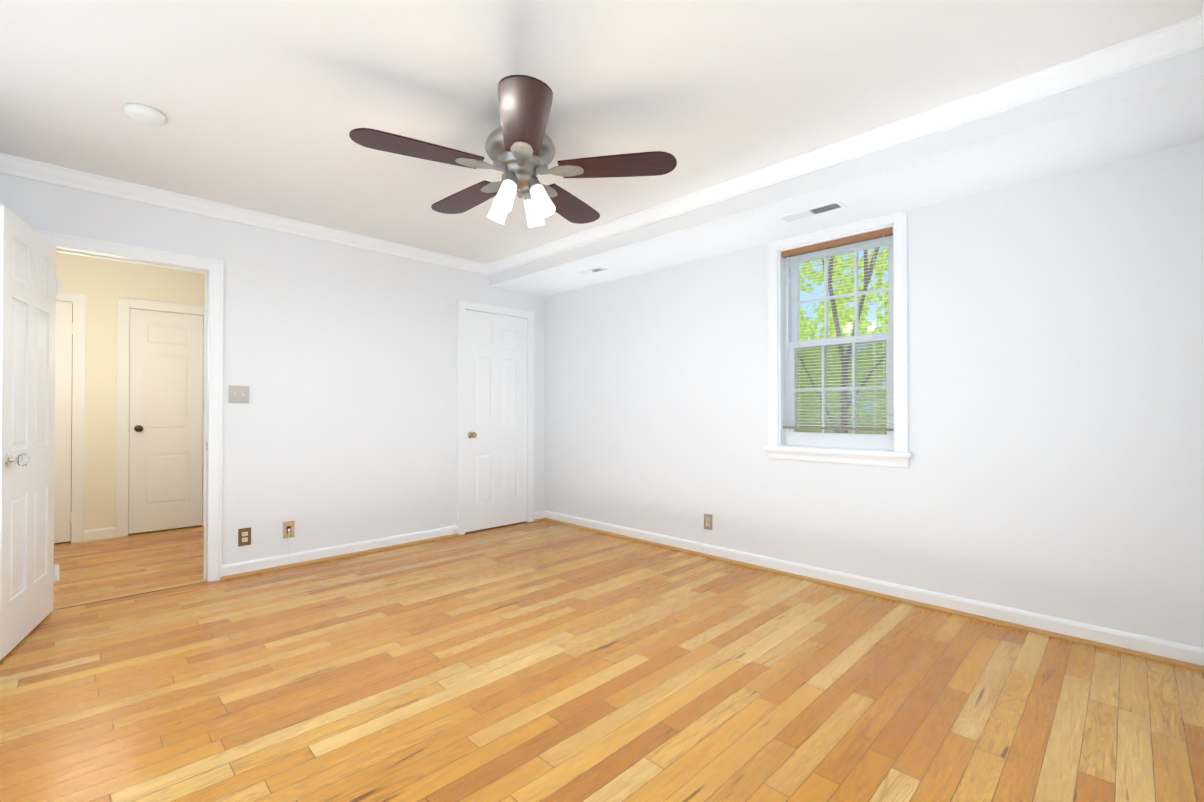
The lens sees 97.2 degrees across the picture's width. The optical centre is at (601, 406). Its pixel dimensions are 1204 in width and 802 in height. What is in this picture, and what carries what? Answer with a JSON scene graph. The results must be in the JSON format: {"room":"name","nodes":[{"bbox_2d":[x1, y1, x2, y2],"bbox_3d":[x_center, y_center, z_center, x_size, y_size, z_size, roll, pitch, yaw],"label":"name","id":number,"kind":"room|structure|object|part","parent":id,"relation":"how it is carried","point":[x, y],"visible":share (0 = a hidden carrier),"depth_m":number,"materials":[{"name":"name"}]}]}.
{"room":"empty bedroom","nodes":[
{"label":"empty bedroom","id":0,"kind":"room"},
{"bbox_2d":[56,252,204,529],"bbox_3d":[-4.401,-0.084,4.551,0.120,2.440,1.710,0,-1,45],"label":"wall","id":1,"kind":"structure","parent":0,"point":[102,284],"depth_m":4.57,"materials":[{"name":"beige paint"}]},
{"bbox_2d":[54,301,72,542],"bbox_3d":[-4.653,0.125,4.236,0.171,1.994,0.607,0,-1,45],"label":"hall door","id":2,"kind":"structure","parent":1,"relation":"in","point":[63,420],"depth_m":4.40,"materials":[{"name":"white paint"}]},
{"bbox_2d":[128,308,203,533],"bbox_3d":[-4.003,0.130,4.890,0.171,1.994,0.532,0,-1,45],"label":"closet door","id":3,"kind":"structure","parent":1,"relation":"in","point":[165,413],"depth_m":4.87,"materials":[{"name":"white paint"}]},
{"bbox_2d":[0,173,544,580],"bbox_3d":[-2.052,-0.088,4.005,0.120,2.440,4.550,0,-1,45],"label":"wall","id":4,"kind":"structure","parent":0,"point":[340,427],"depth_m":3.91,"materials":[{"name":"white paint"}]},
{"bbox_2d":[0,205,61,660],"bbox_3d":[-2.830,0.115,2.610,0.169,1.994,0.712,0,0,-33],"label":"bedroom door","id":5,"kind":"structure","parent":4,"relation":"in","point":[30,286],"depth_m":2.57,"materials":[{"name":"white paint"}]},
{"bbox_2d":[34,229,222,581],"bbox_3d":[-2.784,0.085,3.166,0.021,2.081,0.854,0,-1,45],"label":"door frame","id":6,"kind":"structure","parent":4,"relation":"attached to","point":[214,267],"depth_m":3.47,"materials":[{"name":"white paint"}]},
{"bbox_2d":[228,385,248,402],"bbox_3d":[-2.419,-0.081,3.539,0.016,0.116,0.116,0,-1,45],"label":"switch plate","id":7,"kind":"object","parent":4,"relation":"attached to","point":[238,394],"visible":1,"depth_m":3.54,"materials":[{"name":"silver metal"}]},
{"bbox_2d":[0,153,487,274],"bbox_3d":[-2.193,-1.267,3.738,0.068,0.085,3.180,0,-1,45],"label":"crown molding","id":8,"kind":"structure","parent":4,"relation":"attached to","point":[9,164],"depth_m":3.41,"materials":[{"name":"white paint"}]},
{"bbox_2d":[238,527,250,546],"bbox_3d":[-2.396,0.874,3.561,0.008,0.116,0.072,0,-1,45],"label":"outlet","id":9,"kind":"object","parent":4,"relation":"attached to","point":[244,536],"visible":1,"depth_m":3.56,"materials":[{"name":"brown plastic"}]},
{"bbox_2d":[283,521,294,538],"bbox_3d":[-2.210,0.867,3.745,0.012,0.116,0.069,0,-1,45],"label":"outlet","id":10,"kind":"object","parent":4,"relation":"attached to","point":[288,529],"visible":1,"depth_m":3.74,"materials":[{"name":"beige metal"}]},
{"bbox_2d":[222,525,457,575],"bbox_3d":[-1.881,1.088,4.074,0.014,0.090,1.730,0,-1,45],"label":"baseboard","id":11,"kind":"structure","parent":4,"relation":"attached to","point":[263,563],"depth_m":3.93,"materials":[{"name":"white paint"}]},
{"bbox_2d":[220,533,459,579],"bbox_3d":[-1.868,1.123,4.061,0.020,0.020,1.730,0,-1,45],"label":"trim","id":12,"kind":"structure","parent":4,"relation":"attached to","point":[453,535],"depth_m":3.92,"materials":[{"name":"brown wood"}]},
{"bbox_2d":[457,299,534,534],"bbox_3d":[-0.975,0.098,4.984,0.021,2.081,0.844,0,-1,45],"label":"door frame","id":13,"kind":"structure","parent":4,"relation":"attached to","point":[462,305],"depth_m":4.80,"materials":[{"name":"white paint"}]},
{"bbox_2d":[465,310,528,531],"bbox_3d":[-0.994,0.131,5.007,0.169,1.994,0.702,0,-1,45],"label":"closet door","id":14,"kind":"structure","parent":4,"relation":"in","point":[496,345],"depth_m":4.98,"materials":[{"name":"white paint"}]},
{"bbox_2d":[0,520,1203,801],"bbox_3d":[-1.296,1.177,3.244,7.513,0.100,4.550,0,-1,45],"label":"floor","id":15,"kind":"structure","parent":0,"point":[542,660],"depth_m":2.10,"materials":[{"name":"brown wood"}]},
{"bbox_2d":[53,581,206,609],"bbox_3d":[-2.796,1.126,3.171,0.012,0.002,0.706,0,-1,45],"label":"threshold","id":16,"kind":"object","parent":15,"relation":"on","point":[127,596],"visible":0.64,"depth_m":3.15,"materials":[{"name":"brown wood"}]},
{"bbox_2d":[0,0,1203,263],"bbox_3d":[-0.363,-1.370,2.334,4.883,0.100,4.550,0,-1,45],"label":"ceiling","id":17,"kind":"structure","parent":0,"point":[264,106],"depth_m":2.16,"materials":[{"name":"white paint"}]},
{"bbox_2d":[124,103,165,125],"bbox_3d":[-2.044,-1.299,2.377,0.144,0.040,0.144,0,-1,45],"label":"smoke detector","id":18,"kind":"object","parent":17,"relation":"attached to","point":[144,114],"visible":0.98,"depth_m":2.35,"materials":[{"name":"white plastic"}]},
{"bbox_2d":[349,75,676,227],"bbox_3d":[-0.409,-1.081,2.436,1.292,0.477,1.341,0,-1,45],"label":"ceiling fan","id":19,"kind":"object","parent":17,"relation":"hanging from","point":[519,148],"visible":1,"depth_m":2.30,"materials":[{"name":"brown wood"}]},
{"bbox_3d":[-0.709,-1.065,2.216,0.625,0.036,0.185,0,0,-28],"label":"blade","id":20,"kind":"part","parent":19,"relation":"part of","materials":[{"name":"brown wood"}]},
{"bbox_3d":[-0.649,-1.061,2.668,0.625,0.036,0.185,0,-1,44],"label":"blade","id":21,"kind":"part","parent":19,"relation":"part of","materials":[{"name":"brown wood"}]},
{"bbox_3d":[-0.299,-1.066,2.019,0.185,0.036,0.625,0,0,-10],"label":"blade","id":22,"kind":"part","parent":19,"relation":"part of","materials":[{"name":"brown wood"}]},
{"bbox_3d":[-0.201,-1.061,2.750,0.185,0.036,0.625,0,0,26],"label":"blade","id":23,"kind":"part","parent":19,"relation":"part of","materials":[{"name":"brown wood"}]},
{"bbox_3d":[0.016,-1.064,2.349,0.625,0.036,0.185,0,0,8],"label":"blade","id":24,"kind":"part","parent":19,"relation":"part of","materials":[{"name":"brown wood"}]},
{"bbox_2d":[490,48,1203,296],"bbox_3d":[0.768,-1.221,3.598,4.463,0.180,0.660,0,-1,45],"label":"soffit beam","id":25,"kind":"structure","parent":17,"relation":"attached to","point":[1157,106],"depth_m":2.59,"materials":[{"name":"white paint"}]},
{"bbox_2d":[577,267,607,275],"bbox_3d":[-0.080,-1.122,4.406,0.260,0.006,0.100,0,-1,45],"label":"air vent register","id":26,"kind":"object","parent":25,"relation":"attached to","point":[592,271],"visible":1,"depth_m":4.40,"materials":[{"name":"white plastic"}]},
{"bbox_2d":[777,200,846,222],"bbox_3d":[1.218,-1.131,3.094,0.360,0.006,0.130,0,-1,45],"label":"air vent register","id":27,"kind":"object","parent":25,"relation":"attached to","point":[814,211],"visible":1,"depth_m":3.08,"materials":[{"name":"white plastic"}]},
{"bbox_2d":[484,18,1197,275],"bbox_3d":[0.512,-1.270,3.341,4.463,0.085,0.068,0,-1,45],"label":"crown molding","id":28,"kind":"structure","parent":25,"relation":"attached to","point":[1166,43],"depth_m":2.42,"materials":[{"name":"white paint"}]},
{"bbox_2d":[1192,1,1203,48],"bbox_3d":[0.922,-1.289,0.638,0.068,0.085,3.180,0,-1,45],"label":"crown molding","id":29,"kind":"structure","parent":17,"relation":"attached to","point":[1197,21],"depth_m":1.81,"materials":[{"name":"white paint"}]},
{"bbox_2d":[545,140,1203,647],"bbox_3d":[1.089,-0.088,3.913,4.703,2.440,0.250,0,-1,45],"label":"wall","id":30,"kind":"structure","parent":0,"point":[1055,468],"depth_m":2.82,"materials":[{"name":"white paint"}]},
{"bbox_2d":[704,513,711,529],"bbox_3d":[0.801,0.870,4.011,0.072,0.116,0.008,0,-1,45],"label":"outlet","id":31,"kind":"object","parent":30,"relation":"attached to","point":[708,521],"visible":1,"depth_m":4.01,"materials":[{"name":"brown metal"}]},
{"bbox_2d":[763,209,912,467],"bbox_3d":[1.503,-0.386,3.408,0.905,1.491,0.215,0,-1,45],"label":"double-hung window","id":32,"kind":"structure","parent":30,"relation":"in","point":[794,259],"depth_m":3.40,"materials":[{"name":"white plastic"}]},
{"bbox_2d":[540,518,1201,670],"bbox_3d":[0.983,1.121,3.798,4.463,0.020,0.030,0,-1,45],"label":"trim","id":33,"kind":"structure","parent":30,"relation":"attached to","point":[1184,664],"depth_m":2.94,"materials":[{"name":"brown wood"}]},
{"bbox_2d":[540,510,1203,665],"bbox_3d":[0.987,1.086,3.801,4.463,0.090,0.040,0,-1,45],"label":"baseboard","id":34,"kind":"structure","parent":30,"relation":"attached to","point":[1165,648],"depth_m":2.94,"materials":[{"name":"white paint"}]},
{"bbox_2d":[1199,665,1203,675],"bbox_3d":[1.168,1.100,0.842,0.034,0.020,3.900,0,-1,45],"label":"trim","id":35,"kind":"structure","parent":30,"relation":"attached to","point":[1201,668],"depth_m":2.25,"materials":[{"name":"brown wood"}]},
{"label":"outside","id":36,"kind":"structure","parent":0,"visible":0},
{"bbox_2d":[797,245,887,433],"bbox_3d":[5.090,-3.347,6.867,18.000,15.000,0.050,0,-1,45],"label":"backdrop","id":37,"kind":"structure","parent":36,"point":[841,318],"depth_m":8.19,"materials":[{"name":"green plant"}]},
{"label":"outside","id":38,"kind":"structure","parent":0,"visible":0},
{"bbox_2d":[797,247,885,432],"bbox_3d":[3.551,0.209,7.703,1.482,7.902,0.124,0,-1,45],"label":"trunk","id":39,"kind":"object","parent":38,"point":[833,303],"depth_m":7.69,"materials":[{"name":"brown plant"}]}
]}

